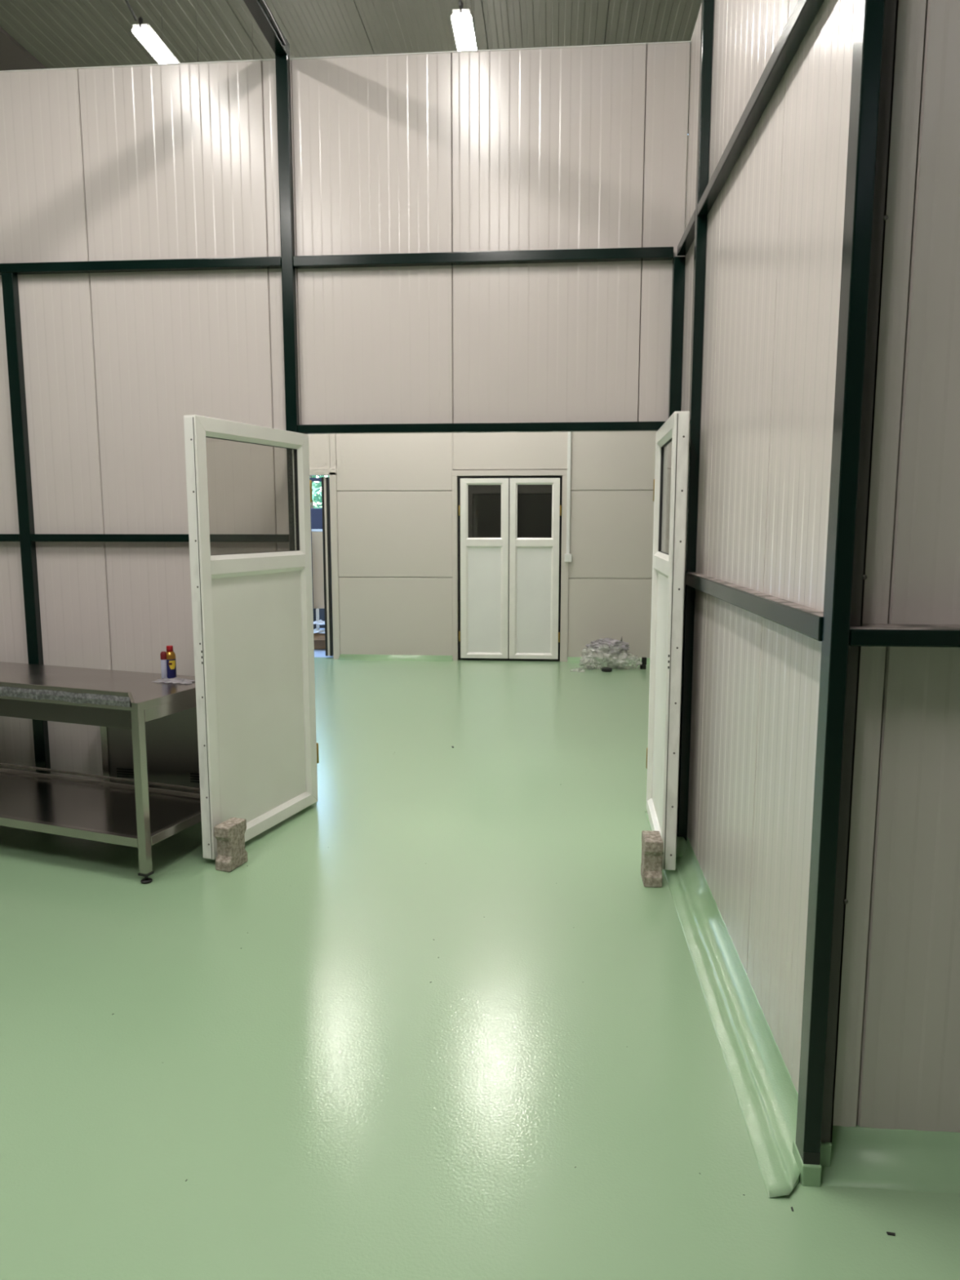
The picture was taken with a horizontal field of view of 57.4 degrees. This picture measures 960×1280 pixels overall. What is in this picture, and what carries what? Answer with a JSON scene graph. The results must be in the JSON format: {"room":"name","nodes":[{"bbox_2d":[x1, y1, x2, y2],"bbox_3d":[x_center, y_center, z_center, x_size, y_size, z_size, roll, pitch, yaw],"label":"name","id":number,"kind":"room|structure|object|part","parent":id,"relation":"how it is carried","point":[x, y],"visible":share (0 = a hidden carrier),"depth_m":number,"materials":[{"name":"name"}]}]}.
{"room":"factory hall","nodes":[
{"label":"factory hall","id":0,"kind":"room"},
{"bbox_2d":[0,26,46,71],"bbox_3d":[-5.973,-3.967,-0.170,3.034,0.081,19.750,1,8,5],"label":"trim","id":1,"kind":"structure","parent":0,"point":[13,56],"depth_m":7.46,"materials":[{"name":"grey metal"}]},
{"bbox_2d":[0,40,690,779],"bbox_3d":[-3.036,-1.033,4.857,8.145,3.854,0.086,1,8,5],"label":"wall","id":2,"kind":"structure","parent":0,"point":[570,147],"depth_m":4.52,"materials":[{"name":"metal"}]},
{"bbox_2d":[0,533,19,541],"bbox_3d":[-4.809,-0.587,4.998,4.598,0.041,0.050,1,8,5],"label":"steel rail","id":3,"kind":"object","parent":2,"relation":"attached to","point":[3,537],"visible":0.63,"depth_m":4.79,"materials":[{"name":"black metal"}]},
{"bbox_3d":[-2.557,-1.024,4.799,0.997,3.850,0.041,1,8,5],"label":"panel","id":4,"kind":"part","parent":2,"relation":"part of","materials":[{"name":"metal"}]},
{"bbox_2d":[0,256,281,275],"bbox_3d":[-4.059,-1.974,4.750,6.103,0.047,0.050,1,8,5],"label":"steel rail","id":5,"kind":"object","parent":2,"relation":"attached to","point":[271,262],"visible":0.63,"depth_m":4.55,"materials":[{"name":"black metal"}]},
{"bbox_2d":[31,533,288,542],"bbox_3d":[-1.735,-0.553,4.750,1.439,0.041,0.050,1,8,5],"label":"steel rail","id":6,"kind":"object","parent":2,"relation":"attached to","point":[34,537],"visible":0.84,"depth_m":4.73,"materials":[{"name":"black metal"}]},
{"bbox_3d":[-1.577,-1.013,4.720,0.962,3.850,0.041,1,8,5],"label":"panel","id":7,"kind":"part","parent":2,"relation":"part of","materials":[{"name":"metal"}]},
{"bbox_2d":[243,0,289,58],"bbox_3d":[-1.365,-2.306,-0.375,0.080,0.070,9.650,1,8,5],"label":"tie beam","id":8,"kind":"structure","parent":2,"relation":"attached to","point":[260,10],"depth_m":4.12,"materials":[{"name":"black metal"}]},
{"bbox_3d":[-0.986,-2.943,4.367,0.060,0.070,0.050,1,8,5],"label":"plate","id":9,"kind":"part","parent":8,"relation":"part of","materials":[{"name":"green paint"}]},
{"bbox_3d":[-1.022,-1.007,4.676,0.147,3.850,0.041,1,8,5],"label":"panel","id":10,"kind":"part","parent":2,"relation":"part of","materials":[{"name":"metal"}]},
{"bbox_3d":[-0.543,-2.008,4.502,0.807,1.820,0.041,1,8,5],"label":"panel","id":11,"kind":"part","parent":2,"relation":"part of","materials":[{"name":"metal"}]},
{"bbox_2d":[297,421,665,434],"bbox_3d":[0.002,-1.098,4.534,1.917,0.044,0.050,1,8,5],"label":"beam","id":12,"kind":"structure","parent":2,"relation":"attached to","point":[638,425],"depth_m":4.51,"materials":[{"name":"black metal"}]},
{"bbox_2d":[293,246,673,268],"bbox_3d":[0.002,-1.928,4.423,1.917,0.051,0.050,1,8,5],"label":"beam","id":13,"kind":"structure","parent":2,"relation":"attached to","point":[664,253],"depth_m":4.40,"materials":[{"name":"black metal"}]},
{"bbox_3d":[0.336,-1.998,4.431,0.952,1.820,0.041,1,8,5],"label":"panel","id":14,"kind":"part","parent":2,"relation":"part of","materials":[{"name":"metal"}]},
{"bbox_3d":[0.917,-1.992,4.384,0.207,1.820,0.041,1,8,5],"label":"panel","id":15,"kind":"part","parent":2,"relation":"part of","materials":[{"name":"metal"}]},
{"bbox_2d":[0,0,702,127],"bbox_3d":[-2.049,-3.985,-0.443,10.900,0.124,19.850,1,8,5],"label":"ceiling","id":16,"kind":"structure","parent":0,"point":[58,33],"depth_m":7.04,"materials":[{"name":"grey metal"}]},
{"bbox_3d":[-3.977,-3.959,-0.332,0.969,0.044,19.750,1,8,5],"label":"panel","id":17,"kind":"part","parent":16,"relation":"part of","materials":[{"name":"grey metal"}]},
{"bbox_2d":[124,0,137,21],"bbox_3d":[-2.064,-3.982,4.041,0.016,1.079,1.930,1,8,5],"label":"cable","id":18,"kind":"object","parent":16,"relation":"hanging from","point":[126,1],"visible":1,"depth_m":5.00,"materials":[{"name":"black plastic"}]},
{"bbox_2d":[132,0,198,63],"bbox_3d":[-1.934,-4.177,5.626,0.116,1.120,1.200,1,8,5],"label":"lamp","id":19,"kind":"object","parent":16,"relation":"hanging from","point":[147,36],"visible":0.48,"depth_m":5.25,"materials":[{"name":"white plastic"}]},
{"bbox_2d":[132,28,177,63],"bbox_3d":[-1.934,-3.632,5.699,0.116,0.020,1.200,1,8,5],"label":"diffuser","id":20,"kind":"object","parent":19,"relation":"attached to","point":[148,37],"depth_m":5.27,"materials":[{"name":"white plastic"}]},
{"bbox_3d":[-3.008,-3.949,-0.410,0.969,0.044,19.750,1,8,5],"label":"panel","id":21,"kind":"part","parent":16,"relation":"part of","materials":[{"name":"grey metal"}]},
{"bbox_3d":[-2.039,-3.938,-0.489,0.969,0.044,19.750,1,8,5],"label":"panel","id":22,"kind":"part","parent":16,"relation":"part of","materials":[{"name":"grey metal"}]},
{"bbox_3d":[-1.071,-3.928,-0.567,0.969,0.044,19.750,1,8,5],"label":"panel","id":23,"kind":"part","parent":16,"relation":"part of","materials":[{"name":"grey metal"}]},
{"bbox_2d":[451,1,476,50],"bbox_3d":[-0.060,-4.156,5.475,0.116,1.120,1.200,1,8,5],"label":"lamp","id":24,"kind":"object","parent":16,"relation":"hanging from","point":[461,18],"visible":0.38,"depth_m":5.08,"materials":[{"name":"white plastic"}]},
{"bbox_3d":[-0.102,-3.917,-0.645,0.969,0.044,19.750,1,8,5],"label":"panel","id":25,"kind":"part","parent":16,"relation":"part of","materials":[{"name":"grey metal"}]},
{"bbox_3d":[0.867,-3.907,-0.723,0.969,0.044,19.750,1,8,5],"label":"panel","id":26,"kind":"part","parent":16,"relation":"part of","materials":[{"name":"white metal"}]},
{"bbox_2d":[0,657,959,1279],"bbox_3d":[-2.049,1.583,0.305,10.900,0.120,19.850,1,8,5],"label":"floor","id":27,"kind":"structure","parent":0,"point":[326,1108],"depth_m":2.65,"materials":[{"name":"green paint"}]},
{"bbox_2d":[1,272,50,773],"bbox_3d":[-2.485,-0.521,4.816,0.062,2.850,0.050,1,8,5],"label":"steel post","id":28,"kind":"object","parent":27,"relation":"on","point":[9,280],"visible":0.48,"depth_m":4.76,"materials":[{"name":"black metal"}]},
{"bbox_2d":[0,661,201,884],"bbox_3d":[-2.214,0.557,4.332,1.900,0.842,0.626,3,8,20],"label":"steel table","id":29,"kind":"object","parent":27,"relation":"on","point":[140,815],"visible":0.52,"depth_m":4.00,"materials":[{"name":"silver metal"}]},
{"bbox_3d":[-2.111,0.708,4.630,1.808,0.014,0.006,3,8,20],"label":"rail","id":30,"kind":"part","parent":29,"relation":"part of","materials":[{"name":"silver metal"}]},
{"bbox_2d":[0,769,200,835],"bbox_3d":[-2.213,0.777,4.365,1.840,0.004,0.560,3,8,20],"label":"shelf","id":31,"kind":"object","parent":29,"relation":"attached to","point":[90,804],"depth_m":4.25,"materials":[{"name":"silver metal"}]},
{"bbox_3d":[-1.448,0.645,3.751,0.040,0.733,0.040,3,8,20],"label":"leg","id":32,"kind":"part","parent":29,"relation":"part of","materials":[{"name":"silver metal"}]},
{"bbox_2d":[160,651,167,679],"bbox_3d":[-1.510,0.123,4.188,0.030,0.138,0.030,1,8,5],"label":"spray bottle","id":33,"kind":"object","parent":29,"relation":"on","point":[163,654],"visible":0.89,"depth_m":4.17,"materials":[{"name":"white plastic"}]},
{"bbox_2d":[166,645,176,678],"bbox_3d":[-1.486,0.108,4.206,0.051,0.163,0.051,1,8,5],"label":"aerosol can","id":34,"kind":"object","parent":29,"relation":"on","point":[171,655],"visible":0.91,"depth_m":4.19,"materials":[{"name":"blue metal"}]},
{"bbox_2d":[151,677,195,684],"bbox_3d":[-1.444,0.187,4.159,0.218,0.019,0.109,3,8,18],"label":"plastic film","id":35,"kind":"object","parent":29,"relation":"on","point":[175,680],"visible":0.98,"depth_m":4.14,"materials":[{"name":"grey plastic"}]},
{"bbox_2d":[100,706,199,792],"bbox_3d":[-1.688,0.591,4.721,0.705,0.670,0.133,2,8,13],"label":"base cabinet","id":36,"kind":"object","parent":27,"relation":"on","point":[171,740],"visible":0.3,"depth_m":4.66,"materials":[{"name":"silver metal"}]},
{"bbox_2d":[116,767,133,777],"bbox_3d":[-1.913,0.717,4.725,0.100,0.050,0.005,2,8,13],"label":"vent","id":37,"kind":"object","parent":36,"relation":"attached to","point":[122,772],"depth_m":4.72,"materials":[{"name":"black plastic"}]},
{"bbox_2d":[190,773,199,782],"bbox_3d":[-1.484,0.730,4.630,0.100,0.050,0.005,2,8,13],"label":"vent","id":38,"kind":"object","parent":36,"relation":"attached to","point":[194,777],"depth_m":4.64,"materials":[{"name":"black plastic"}]},
{"bbox_2d":[213,817,247,871],"bbox_3d":[-1.129,0.926,3.974,0.078,0.205,0.140,3,8,20],"label":"paver","id":39,"kind":"object","parent":27,"relation":"on","point":[229,834],"visible":1,"depth_m":3.93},
{"bbox_2d":[275,54,299,551],"bbox_3d":[-0.986,-1.000,4.628,0.060,3.850,0.050,1,8,5],"label":"steel post","id":40,"kind":"object","parent":27,"relation":"on","point":[282,81],"visible":0.53,"depth_m":4.48,"materials":[{"name":"black metal"}]},
{"bbox_2d":[183,414,319,859],"bbox_3d":[-1.075,-0.037,4.287,0.067,1.975,0.928,3,8,20],"label":"door","id":41,"kind":"structure","parent":40,"relation":"attached to","point":[252,612],"depth_m":4.23,"materials":[{"name":"white plastic"}]},
{"bbox_3d":[-1.079,-0.984,4.156,0.062,0.063,0.902,3,8,20],"label":"rail","id":42,"kind":"part","parent":41,"relation":"part of","materials":[{"name":"white plastic"}]},
{"bbox_3d":[-1.079,-0.369,4.239,0.062,0.067,0.773,3,8,20],"label":"rail","id":43,"kind":"part","parent":41,"relation":"part of","materials":[{"name":"white plastic"}]},
{"bbox_3d":[-1.079,0.273,4.325,0.017,1.202,0.745,3,8,20],"label":"infill panel","id":44,"kind":"part","parent":41,"relation":"part of","materials":[{"name":"white plastic"}]},
{"bbox_3d":[-1.079,0.912,4.411,0.062,0.060,0.902,3,8,20],"label":"rail","id":45,"kind":"part","parent":41,"relation":"part of","materials":[{"name":"white plastic"}]},
{"bbox_2d":[111,713,895,1235],"bbox_3d":[-0.043,0.951,4.541,2.331,0.006,5.120,1,8,5],"label":"debris","id":46,"kind":"object","parent":27,"relation":"on","point":[792,1208],"depth_m":1.93,"materials":[{"name":"black rubber"}]},
{"bbox_2d":[568,667,585,672],"bbox_3d":[1.024,0.305,9.186,0.172,0.042,0.182,1,8,5],"label":"scrap","id":47,"kind":"object","parent":27,"relation":"on","point":[580,670],"visible":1,"depth_m":9.14,"materials":[{"name":"white"}]},
{"bbox_2d":[601,666,612,671],"bbox_3d":[1.330,0.311,9.195,0.110,0.034,0.108,1,8,5],"label":"disc","id":48,"kind":"object","parent":27,"relation":"on","point":[606,668],"visible":1,"depth_m":9.15,"materials":[{"name":"black"}]},
{"bbox_2d":[579,636,642,669],"bbox_3d":[1.397,0.128,9.373,0.668,0.341,0.344,1,8,5],"label":"plastic bag","id":49,"kind":"object","parent":27,"relation":"on","point":[611,646],"visible":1,"depth_m":9.32,"materials":[{"name":"white plastic"}]},
{"bbox_2d":[640,657,646,669],"bbox_3d":[1.740,0.246,9.335,0.065,0.125,0.060,1,8,5],"label":"clamp","id":50,"kind":"object","parent":27,"relation":"on","point":[643,665],"visible":1,"depth_m":9.31,"materials":[{"name":"black plastic"}]},
{"bbox_2d":[640,830,663,887],"bbox_3d":[0.746,0.949,3.804,0.078,0.205,0.140,1,8,5],"label":"paver","id":51,"kind":"object","parent":27,"relation":"on","point":[652,843],"visible":1,"depth_m":3.75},
{"bbox_2d":[668,256,685,417],"bbox_3d":[0.987,-0.484,4.536,0.057,2.850,0.050,1,8,5],"label":"steel post","id":52,"kind":"object","parent":27,"relation":"on","point":[678,262],"visible":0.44,"depth_m":4.37,"materials":[{"name":"black metal"}]},
{"bbox_2d":[645,411,689,870],"bbox_3d":[0.877,-0.021,4.165,0.067,1.975,0.887,1,8,6],"label":"door","id":53,"kind":"structure","parent":52,"relation":"attached to","point":[672,438],"depth_m":3.84,"materials":[{"name":"white plastic"}]},
{"bbox_3d":[0.878,0.929,4.287,0.062,0.060,0.860,1,8,6],"label":"rail","id":54,"kind":"part","parent":53,"relation":"part of","materials":[{"name":"white plastic"}]},
{"bbox_3d":[0.878,0.290,4.201,0.017,1.202,0.703,1,8,6],"label":"infill panel","id":55,"kind":"part","parent":53,"relation":"part of","materials":[{"name":"white plastic"}]},
{"bbox_3d":[0.878,-0.353,4.115,0.062,0.067,0.731,1,8,6],"label":"rail","id":56,"kind":"part","parent":53,"relation":"part of","materials":[{"name":"white plastic"}]},
{"bbox_3d":[0.878,-0.967,4.032,0.062,0.063,0.860,1,8,6],"label":"rail","id":57,"kind":"part","parent":53,"relation":"part of","materials":[{"name":"white plastic"}]},
{"bbox_3d":[0.878,-0.661,4.073,0.006,0.527,0.703,1,8,6],"label":"glass pane","id":58,"kind":"part","parent":53,"relation":"part of","materials":[{"name":"clear glass"}]},
{"bbox_2d":[676,0,714,840],"bbox_3d":[0.945,-0.918,3.864,0.043,3.810,0.060,1,8,5],"label":"steel post","id":59,"kind":"object","parent":27,"relation":"on","point":[708,6],"visible":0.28,"depth_m":3.82,"materials":[{"name":"black metal"}]},
{"bbox_2d":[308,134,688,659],"bbox_3d":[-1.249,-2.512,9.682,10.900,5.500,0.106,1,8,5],"label":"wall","id":60,"kind":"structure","parent":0,"point":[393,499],"depth_m":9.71,"materials":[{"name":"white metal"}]},
{"bbox_3d":[-2.138,-2.256,9.768,0.953,0.723,0.050,1,8,5],"label":"panel","id":61,"kind":"part","parent":60,"relation":"part of","materials":[{"name":"white metal"}]},
{"bbox_2d":[309,468,340,658],"bbox_3d":[-2.127,-0.859,9.973,1.060,2.145,0.114,1,8,5],"label":"trim","id":62,"kind":"structure","parent":60,"relation":"attached to","point":[331,473],"depth_m":9.86,"materials":[{"name":"white metal"}]},
{"bbox_2d":[321,476,333,656],"bbox_3d":[-1.699,-0.875,10.340,0.078,2.020,0.854,1,8,5],"label":"door","id":63,"kind":"structure","parent":60,"relation":"in","point":[325,480],"depth_m":9.92,"materials":[{"name":"black metal"}]},
{"bbox_3d":[-0.949,-2.131,9.687,1.298,0.950,0.050,1,8,5],"label":"panel","id":64,"kind":"part","parent":60,"relation":"part of","materials":[{"name":"white metal"}]},
{"bbox_3d":[-0.949,-1.182,9.815,1.298,0.951,0.050,1,8,5],"label":"panel","id":65,"kind":"part","parent":60,"relation":"part of","materials":[{"name":"white metal"}]},
{"bbox_3d":[-0.949,-0.244,9.941,1.298,0.928,0.050,1,8,5],"label":"panel","id":66,"kind":"part","parent":60,"relation":"part of","materials":[{"name":"white metal"}]},
{"bbox_2d":[458,478,509,658],"bbox_3d":[0.040,-0.787,9.771,0.555,2.000,0.068,1,8,5],"label":"door","id":67,"kind":"structure","parent":60,"relation":"in","point":[483,633],"depth_m":9.79,"materials":[{"name":"white plastic"}]},
{"bbox_3d":[0.050,-1.752,9.646,0.533,0.053,0.055,1,8,5],"label":"rail","id":68,"kind":"part","parent":67,"relation":"part of","materials":[{"name":"white plastic"}]},
{"bbox_3d":[0.050,-1.080,9.736,0.400,0.077,0.055,1,8,5],"label":"rail","id":69,"kind":"part","parent":67,"relation":"part of","materials":[{"name":"white plastic"}]},
{"bbox_3d":[0.050,-0.443,9.822,0.372,1.182,0.015,1,8,5],"label":"infill panel","id":70,"kind":"part","parent":67,"relation":"part of","materials":[{"name":"white plastic"}]},
{"bbox_3d":[0.050,0.180,9.906,0.533,0.047,0.055,1,8,5],"label":"rail","id":71,"kind":"part","parent":67,"relation":"part of","materials":[{"name":"white plastic"}]},
{"bbox_2d":[337,653,649,664],"bbox_3d":[1.282,0.231,9.746,5.805,0.065,0.102,1,8,5],"label":"trim","id":72,"kind":"structure","parent":60,"relation":"attached to","point":[342,656],"depth_m":9.92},
{"bbox_2d":[457,475,562,661],"bbox_3d":[0.329,-0.787,9.790,1.146,2.052,0.005,1,8,5],"label":"trim","id":73,"kind":"structure","parent":60,"relation":"attached to","point":[534,501],"depth_m":9.71,"materials":[{"name":"white plastic"}]},
{"bbox_2d":[451,470,568,662],"bbox_3d":[0.338,-0.817,9.776,1.295,2.115,0.114,1,8,5],"label":"trim","id":74,"kind":"structure","parent":60,"relation":"attached to","point":[455,473],"depth_m":9.68,"materials":[{"name":"white metal"}]},
{"bbox_3d":[0.339,-2.229,9.568,1.273,0.723,0.050,1,8,5],"label":"panel","id":75,"kind":"part","parent":60,"relation":"part of","materials":[{"name":"white metal"}]},
{"bbox_2d":[508,478,561,659],"bbox_3d":[0.610,-0.780,9.725,0.569,2.000,0.068,1,8,5],"label":"door","id":76,"kind":"structure","parent":60,"relation":"in","point":[534,562],"depth_m":9.74,"materials":[{"name":"white plastic"}]},
{"bbox_3d":[0.601,0.186,9.862,0.547,0.047,0.055,1,8,5],"label":"rail","id":77,"kind":"part","parent":76,"relation":"part of","materials":[{"name":"white plastic"}]},
{"bbox_3d":[0.601,-0.436,9.778,0.386,1.182,0.015,1,8,5],"label":"infill panel","id":78,"kind":"part","parent":76,"relation":"part of","materials":[{"name":"white plastic"}]},
{"bbox_3d":[0.601,-1.746,9.602,0.547,0.053,0.055,1,8,5],"label":"rail","id":79,"kind":"part","parent":76,"relation":"part of","materials":[{"name":"white plastic"}]},
{"bbox_3d":[0.601,-1.074,9.692,0.414,0.077,0.055,1,8,5],"label":"rail","id":80,"kind":"part","parent":76,"relation":"part of","materials":[{"name":"white plastic"}]},
{"bbox_2d":[564,431,571,562],"bbox_3d":[0.970,-3.031,9.360,0.080,4.385,0.045,1,8,5],"label":"conduit","id":81,"kind":"object","parent":60,"relation":"attached to","point":[567,557],"visible":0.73,"depth_m":9.56,"materials":[{"name":"white plastic"}]},
{"bbox_3d":[1.881,-0.213,9.712,1.808,0.928,0.050,1,8,5],"label":"panel","id":82,"kind":"part","parent":60,"relation":"part of","materials":[{"name":"white metal"}]},
{"bbox_3d":[1.881,-1.151,9.586,1.808,0.951,0.050,1,8,5],"label":"panel","id":83,"kind":"part","parent":60,"relation":"part of","materials":[{"name":"white metal"}]},
{"bbox_3d":[1.881,-2.100,9.459,1.808,0.950,0.050,1,8,5],"label":"panel","id":84,"kind":"part","parent":60,"relation":"part of","materials":[{"name":"white metal"}]},
{"bbox_3d":[1.881,-4.364,9.155,1.808,1.683,0.050,1,8,5],"label":"panel","id":85,"kind":"part","parent":60,"relation":"part of","materials":[{"name":"white metal"}]},
{"bbox_2d":[481,475,562,623],"bbox_3d":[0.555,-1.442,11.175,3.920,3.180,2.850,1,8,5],"label":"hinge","id":86,"kind":"structure","parent":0,"point":[482,476],"depth_m":12.48,"materials":[{"name":"metal"}]},
{"bbox_2d":[680,0,855,1093],"bbox_3d":[0.958,-0.816,3.244,0.084,3.854,2.680,1,8,5],"label":"wall","id":87,"kind":"structure","parent":0,"point":[775,224],"depth_m":2.65,"materials":[{"name":"metal"}]},
{"bbox_2d":[676,209,695,256],"bbox_3d":[0.970,-1.875,4.044,0.044,0.054,0.551,1,8,5],"label":"steel rail","id":88,"kind":"object","parent":87,"relation":"attached to","point":[687,238],"visible":0.73,"depth_m":4.07,"materials":[{"name":"black metal"}]},
{"bbox_3d":[1.000,-0.918,4.016,0.041,3.850,0.957,1,8,5],"label":"panel","id":89,"kind":"part","parent":87,"relation":"part of","materials":[{"name":"metal"}]},
{"bbox_2d":[644,810,831,1198],"bbox_3d":[0.864,1.070,3.371,0.171,0.120,2.745,1,8,5],"label":"trim","id":90,"kind":"structure","parent":87,"relation":"attached to","point":[766,1095],"depth_m":2.60,"materials":[{"name":"green paint"}]},
{"bbox_2d":[795,0,885,1164],"bbox_3d":[0.783,-0.652,1.843,0.039,3.798,0.069,1,8,5],"label":"steel post","id":91,"kind":"object","parent":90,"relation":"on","point":[869,15],"visible":1,"depth_m":1.88,"materials":[{"name":"black metal"}]},
{"bbox_3d":[0.923,-0.791,3.068,0.041,3.850,0.957,1,8,5],"label":"panel","id":92,"kind":"part","parent":87,"relation":"part of","materials":[{"name":"metal"}]},
{"bbox_2d":[685,572,823,641],"bbox_3d":[0.863,-0.149,2.941,0.044,0.069,1.976,1,8,5],"label":"steel rail","id":93,"kind":"object","parent":87,"relation":"attached to","point":[807,621],"visible":0.76,"depth_m":2.47,"materials":[{"name":"black metal"}]},
{"bbox_2d":[697,0,824,215],"bbox_3d":[0.863,-1.667,2.737,0.044,0.094,1.976,1,8,5],"label":"beam","id":94,"kind":"structure","parent":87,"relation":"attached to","point":[805,11],"depth_m":2.60,"materials":[{"name":"black metal"}]},
{"bbox_3d":[0.856,-0.682,2.258,0.041,3.850,0.677,1,8,5],"label":"panel","id":95,"kind":"part","parent":87,"relation":"part of","materials":[{"name":"metal"}]},
{"bbox_2d":[820,0,959,1142],"bbox_3d":[2.183,-0.623,1.821,2.754,3.850,0.142,1,8,5],"label":"wall","id":96,"kind":"structure","parent":0,"point":[892,1056],"depth_m":1.99,"materials":[{"name":"metal"}]},
{"bbox_3d":[0.895,-0.639,1.936,0.073,3.850,0.041,1,8,5],"label":"panel","id":97,"kind":"part","parent":96,"relation":"part of","materials":[{"name":"metal"}]},
{"bbox_2d":[821,1124,959,1193],"bbox_3d":[2.183,1.261,2.010,2.745,0.085,0.119,1,8,5],"label":"trim","id":98,"kind":"structure","parent":96,"relation":"attached to","point":[867,1157],"depth_m":2.12,"materials":[{"name":"green paint"}]},
{"bbox_2d":[848,623,959,647],"bbox_3d":[2.179,0.003,1.841,2.753,0.038,0.110,1,8,5],"label":"steel rail","id":99,"kind":"object","parent":96,"relation":"attached to","point":[869,634],"visible":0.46,"depth_m":1.89,"materials":[{"name":"black metal"}]},
{"label":"outside","id":100,"kind":"structure","parent":0,"visible":0},
{"bbox_2d":[314,627,333,657],"bbox_3d":[-6.508,-1.135,20.552,11.700,0.115,20.150,1,8,5],"label":"ground","id":101,"kind":"structure","parent":100,"point":[317,652],"depth_m":10.51,"materials":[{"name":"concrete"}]},
{"bbox_2d":[309,477,321,481],"bbox_3d":[-2.723,-1.149,12.116,2.600,2.150,0.060,1,8,5],"label":"canopy frame","id":102,"kind":"object","parent":101,"relation":"on","point":[313,479],"visible":0.02,"depth_m":11.91,"materials":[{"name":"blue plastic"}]},
{"bbox_2d":[310,508,324,627],"bbox_3d":[-2.252,-1.066,12.999,0.900,1.750,0.400,1,8,5],"label":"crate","id":103,"kind":"object","parent":101,"relation":"on","point":[316,513],"visible":0.02,"depth_m":12.73,"materials":[{"name":"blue plastic"}]},
{"bbox_2d":[311,528,324,629],"bbox_3d":[-1.999,-0.729,11.576,0.400,1.460,0.160,1,8,5],"label":"board","id":104,"kind":"object","parent":101,"relation":"on","point":[317,534],"visible":0.42,"depth_m":11.53,"materials":[{"name":"beige"}]},
{"bbox_3d":[-2.178,-0.215,11.660,0.040,0.420,0.160,1,8,5],"label":"leg","id":105,"kind":"part","parent":104,"relation":"part of","materials":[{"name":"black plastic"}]},
{"bbox_2d":[309,475,328,508],"bbox_3d":[-3.229,-2.564,16.322,3.094,3.841,3.042,1,8,5],"label":"tree","id":106,"kind":"object","parent":101,"relation":"on","point":[316,486],"visible":0.02,"depth_m":15.54,"materials":[{"name":"green plant"}]},
{"bbox_2d":[313,632,325,648],"bbox_3d":[-1.983,0.002,10.871,0.320,0.200,0.365,1,8,5],"label":"cardboard box","id":107,"kind":"object","parent":101,"relation":"on","point":[318,638],"visible":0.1,"depth_m":10.77,"materials":[{"name":"brown cardboard"}]},
{"bbox_2d":[313,628,324,633],"bbox_3d":[-1.964,-0.120,10.830,0.344,0.051,0.267,-1,8,-5],"label":"sack","id":108,"kind":"object","parent":107,"relation":"on","point":[315,630],"visible":0.38,"depth_m":10.76,"materials":[{"name":"white plastic"}]},
{"bbox_2d":[313,619,324,624],"bbox_3d":[-1.972,-0.228,10.858,0.339,0.057,0.263,3,8,19],"label":"sack","id":109,"kind":"object","parent":108,"relation":"on","point":[319,622],"visible":0.49,"depth_m":10.81,"materials":[{"name":"white plastic"}]}
]}

